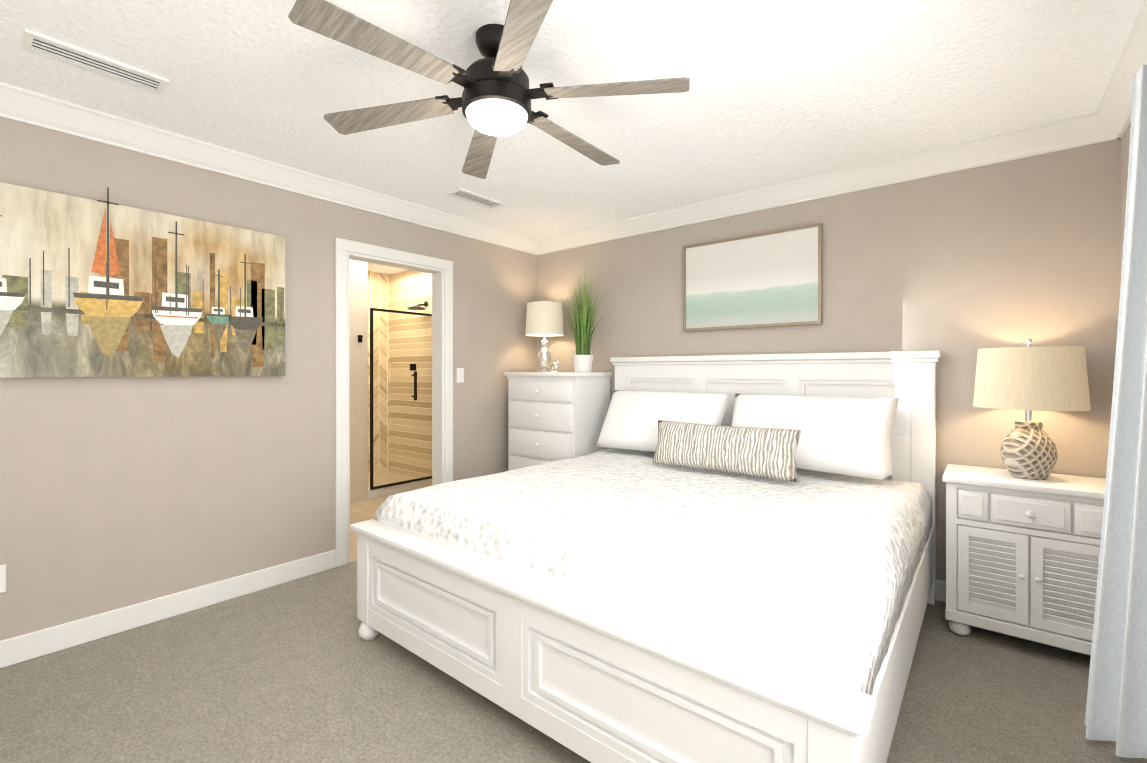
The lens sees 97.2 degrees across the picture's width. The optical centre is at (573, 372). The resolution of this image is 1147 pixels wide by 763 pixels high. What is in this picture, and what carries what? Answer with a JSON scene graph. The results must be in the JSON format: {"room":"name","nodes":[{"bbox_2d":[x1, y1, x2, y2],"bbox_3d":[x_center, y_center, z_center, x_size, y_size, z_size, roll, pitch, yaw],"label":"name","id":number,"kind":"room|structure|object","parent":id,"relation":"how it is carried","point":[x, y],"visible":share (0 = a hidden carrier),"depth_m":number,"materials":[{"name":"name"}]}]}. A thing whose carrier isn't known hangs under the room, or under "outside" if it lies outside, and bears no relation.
{"room":"bedroom","nodes":[
{"label":"bedroom","id":0,"kind":"room"},
{"bbox_2d":[0,117,536,640],"bbox_3d":[-1.773,0.024,3.019,0.120,2.440,4.380,0,0,39],"label":"wall","id":1,"kind":"structure","parent":0,"point":[120,491],"depth_m":2.67,"materials":[{"name":"paint"}]},
{"bbox_2d":[0,564,5,592],"bbox_3d":[-2.429,0.872,2.117,0.008,0.116,0.070,0,0,39],"label":"electrical outlet plate","id":2,"kind":"object","parent":1,"relation":"attached to","point":[2,578],"visible":1,"depth_m":2.13,"materials":[{"name":"white plastic"}]},
{"bbox_2d":[0,182,284,377],"bbox_3d":[-2.228,-0.422,2.330,0.042,0.887,1.660,0,0,39],"label":"framed picture","id":3,"kind":"object","parent":1,"relation":"attached to","point":[94,288],"visible":1,"depth_m":2.42,"materials":[{"name":"paint"}]},
{"bbox_2d":[0,549,335,668],"bbox_3d":[-2.302,1.189,2.265,0.020,0.115,2.480,0,0,39],"label":"baseboard","id":4,"kind":"structure","parent":1,"relation":"attached to","point":[31,645],"depth_m":2.51,"materials":[{"name":"white wood"}]},
{"bbox_2d":[0,82,535,254],"bbox_3d":[-1.693,-1.138,2.950,0.088,0.115,4.380,0,0,39],"label":"crown molding","id":5,"kind":"structure","parent":1,"relation":"attached to","point":[18,104],"depth_m":2.70,"materials":[{"name":"white wood"}]},
{"bbox_2d":[335,237,452,566],"bbox_3d":[-1.283,0.191,3.619,0.160,2.105,0.910,0,0,39],"label":"door frame","id":6,"kind":"structure","parent":1,"relation":"attached to","point":[438,269],"depth_m":3.53,"materials":[{"name":"white wood"}]},
{"bbox_2d":[457,368,463,382],"bbox_3d":[-0.894,0.022,3.992,0.008,0.116,0.070,0,0,39],"label":"switch plate","id":7,"kind":"object","parent":1,"relation":"attached to","point":[460,375],"visible":1,"depth_m":3.99,"materials":[{"name":"white plastic"}]},
{"bbox_2d":[368,271,390,476],"bbox_3d":[-2.793,0.018,5.642,0.120,2.440,3.390,0,0,39],"label":"wall","id":8,"kind":"structure","parent":0,"point":[378,290],"depth_m":6.11,"materials":[{"name":"wood"}]},
{"bbox_2d":[350,473,413,561],"bbox_3d":[-1.798,1.265,4.832,2.450,0.050,3.150,0,0,39],"label":"floor","id":9,"kind":"structure","parent":0,"point":[363,510],"depth_m":4.64,"materials":[{"name":"brown wood"}]},
{"bbox_2d":[349,259,431,502],"bbox_3d":[-2.011,0.020,5.003,0.100,2.440,3.150,0,0,39],"label":"wall","id":10,"kind":"structure","parent":0,"point":[360,490],"depth_m":4.87,"materials":[{"name":"paint"}]},
{"bbox_2d":[358,335,362,341],"bbox_3d":[-2.037,-0.325,4.848,0.055,0.070,0.040,0,0,39],"label":"hook","id":11,"kind":"object","parent":10,"relation":"attached to","point":[360,337],"visible":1,"depth_m":4.85,"materials":[{"name":"black metal"}]},
{"bbox_2d":[370,308,431,489],"bbox_3d":[-1.704,0.257,5.224,0.085,1.775,0.800,0,0,39],"label":"shower door","id":12,"kind":"structure","parent":10,"relation":"attached to","point":[412,367],"depth_m":5.09,"materials":[{"name":"clear glass"}]},
{"bbox_2d":[390,270,431,478],"bbox_3d":[-1.869,0.017,5.966,0.900,2.440,0.100,0,0,39],"label":"wall","id":13,"kind":"structure","parent":0,"point":[409,288],"depth_m":5.94,"materials":[{"name":"horizontal striped plank tile"}]},
{"bbox_2d":[407,301,427,309],"bbox_3d":[-1.739,-0.757,5.649,0.190,0.104,0.227,0,0,39],"label":"shower head","id":14,"kind":"object","parent":13,"relation":"attached to","point":[418,306],"visible":0.98,"depth_m":5.64},
{"bbox_2d":[0,0,1143,274],"bbox_3d":[-0.999,-1.235,2.880,6.390,0.080,5.390,0,0,39],"label":"ceiling","id":15,"kind":"structure","parent":0,"point":[784,92],"depth_m":2.09,"materials":[{"name":"white paint"}]},
{"bbox_2d":[21,28,169,94],"bbox_3d":[-1.830,-1.187,1.952,0.150,0.012,0.400,0,0,39],"label":"ceiling vent","id":16,"kind":"object","parent":15,"relation":"in","point":[57,50],"visible":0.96,"depth_m":1.93,"materials":[{"name":"white metal"}]},
{"bbox_2d":[445,188,504,208],"bbox_3d":[-0.667,-1.190,3.468,0.150,0.012,0.400,0,0,39],"label":"ceiling vent","id":17,"kind":"object","parent":15,"relation":"in","point":[473,198],"visible":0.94,"depth_m":3.45,"materials":[{"name":"white metal"}]},
{"bbox_2d":[288,0,689,178],"bbox_3d":[-0.273,-1.029,1.802,1.230,0.327,1.342,0,0,39],"label":"ceiling fan","id":18,"kind":"object","parent":15,"relation":"hanging from","point":[494,100],"visible":1,"depth_m":1.70,"materials":[{"name":"brown wood"}]},
{"bbox_2d":[0,561,1146,762],"bbox_3d":[-0.295,1.272,1.813,3.700,0.050,4.380,0,0,39],"label":"floor carpet","id":19,"kind":"object","parent":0,"point":[300,670],"visible":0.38,"depth_m":1.93,"materials":[{"name":"beige carpet"}]},
{"bbox_2d":[504,372,611,470],"bbox_3d":[-0.141,0.620,4.155,0.764,1.244,0.516,0,0,39],"label":"dresser","id":20,"kind":"object","parent":19,"relation":"on","point":[553,416],"visible":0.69,"depth_m":3.95,"materials":[{"name":"white wood"}]},
{"bbox_2d":[525,300,563,371],"bbox_3d":[-0.247,-0.310,4.315,0.330,0.613,0.330,0,0,39],"label":"light","id":21,"kind":"object","parent":20,"relation":"on","point":[544,319],"visible":1,"depth_m":4.20,"materials":[{"name":"beige fabric"}]},
{"bbox_2d":[551,357,560,371],"bbox_3d":[-0.147,-0.065,4.117,0.084,0.125,0.050,0,0,39],"label":"ornament","id":22,"kind":"object","parent":20,"relation":"on","point":[554,366],"visible":1,"depth_m":4.10,"materials":[{"name":"white ceramic"}]},
{"bbox_2d":[560,269,607,371],"bbox_3d":[0.084,-0.412,3.966,0.417,0.820,0.452,0,0,39],"label":"grass plant","id":23,"kind":"object","parent":20,"relation":"on","point":[583,331],"visible":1,"depth_m":3.92,"materials":[{"name":"plant"}]},
{"bbox_2d":[350,351,940,762],"bbox_3d":[0.472,0.565,2.559,2.130,1.362,2.220,0,0,39],"label":"bed","id":24,"kind":"object","parent":19,"relation":"on","point":[614,605],"visible":0.94,"depth_m":1.73,"materials":[{"name":"white fabric"}]},
{"bbox_2d":[596,390,730,451],"bbox_3d":[0.593,0.338,3.496,0.930,0.470,0.203,0,-30,39],"label":"pillow","id":25,"kind":"object","parent":24,"relation":"on","point":[632,418],"visible":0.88,"depth_m":3.44,"materials":[{"name":"white fabric"}]},
{"bbox_2d":[652,420,800,481],"bbox_3d":[0.836,0.429,2.878,0.850,0.270,0.132,0,-16,39],"label":"lumbar pillow","id":26,"kind":"object","parent":24,"relation":"on","point":[764,452],"visible":1,"depth_m":2.79,"materials":[{"name":"beige fabric"}]},
{"bbox_2d":[731,393,898,480],"bbox_3d":[1.321,0.339,2.901,0.900,0.470,0.203,0,-30,39],"label":"pillow","id":27,"kind":"object","parent":24,"relation":"on","point":[850,436],"visible":0.77,"depth_m":2.73,"materials":[{"name":"white fabric"}]},
{"bbox_2d":[942,464,1105,655],"bbox_3d":[2.116,0.869,2.358,0.620,0.755,0.442,0,0,39],"label":"nightstand","id":28,"kind":"object","parent":19,"relation":"on","point":[1022,558],"visible":0.75,"depth_m":2.23,"materials":[{"name":"white wood"}]},
{"bbox_2d":[973,338,1090,479],"bbox_3d":[2.133,0.165,2.369,0.410,0.652,0.410,0,0,39],"label":"light","id":29,"kind":"object","parent":28,"relation":"on","point":[1028,379],"visible":1,"depth_m":2.27,"materials":[{"name":"ceramic"}]},
{"bbox_2d":[537,139,1120,580],"bbox_3d":[1.130,0.023,3.551,3.940,2.440,0.120,0,0,39],"label":"wall","id":30,"kind":"structure","parent":0,"point":[957,269],"depth_m":2.75,"materials":[{"name":"paint"}]},
{"bbox_2d":[683,223,822,330],"bbox_3d":[1.172,-0.612,3.412,0.930,0.620,0.035,0,0,39],"label":"picture","id":31,"kind":"object","parent":30,"relation":"attached to","point":[771,279],"visible":0.92,"depth_m":3.36,"materials":[{"name":"teal paper"}]},
{"bbox_2d":[536,113,1091,254],"bbox_3d":[1.060,-1.139,3.471,3.510,0.115,0.088,0,0,39],"label":"crown molding","id":32,"kind":"structure","parent":30,"relation":"attached to","point":[1074,132],"depth_m":2.97,"materials":[{"name":"white wood"}]},
{"bbox_2d":[936,579,945,601],"bbox_3d":[1.071,1.186,3.514,3.660,0.115,0.016,0,0,39],"label":"baseboard","id":33,"kind":"structure","parent":30,"relation":"attached to","point":[940,584],"depth_m":2.75,"materials":[{"name":"white wood"}]},
{"bbox_2d":[1120,122,1130,286],"bbox_3d":[1.184,0.030,0.601,0.120,2.440,4.380,0,0,39],"label":"wall","id":34,"kind":"structure","parent":0,"point":[1125,141],"depth_m":2.28,"materials":[{"name":"paint"}]},
{"bbox_2d":[1084,65,1146,758],"bbox_3d":[1.080,0.139,0.740,0.217,2.182,2.463,0,0,39],"label":"curtain","id":35,"kind":"object","parent":34,"relation":"attached to","point":[1116,707],"visible":1,"depth_m":1.58,"materials":[{"name":"fabric"}]},
{"bbox_2d":[1088,0,1146,144],"bbox_3d":[1.103,-1.132,0.664,0.088,0.115,4.380,0,0,39],"label":"crown molding","id":36,"kind":"structure","parent":34,"relation":"attached to","point":[1110,120],"depth_m":2.05,"materials":[{"name":"white wood"}]}
]}

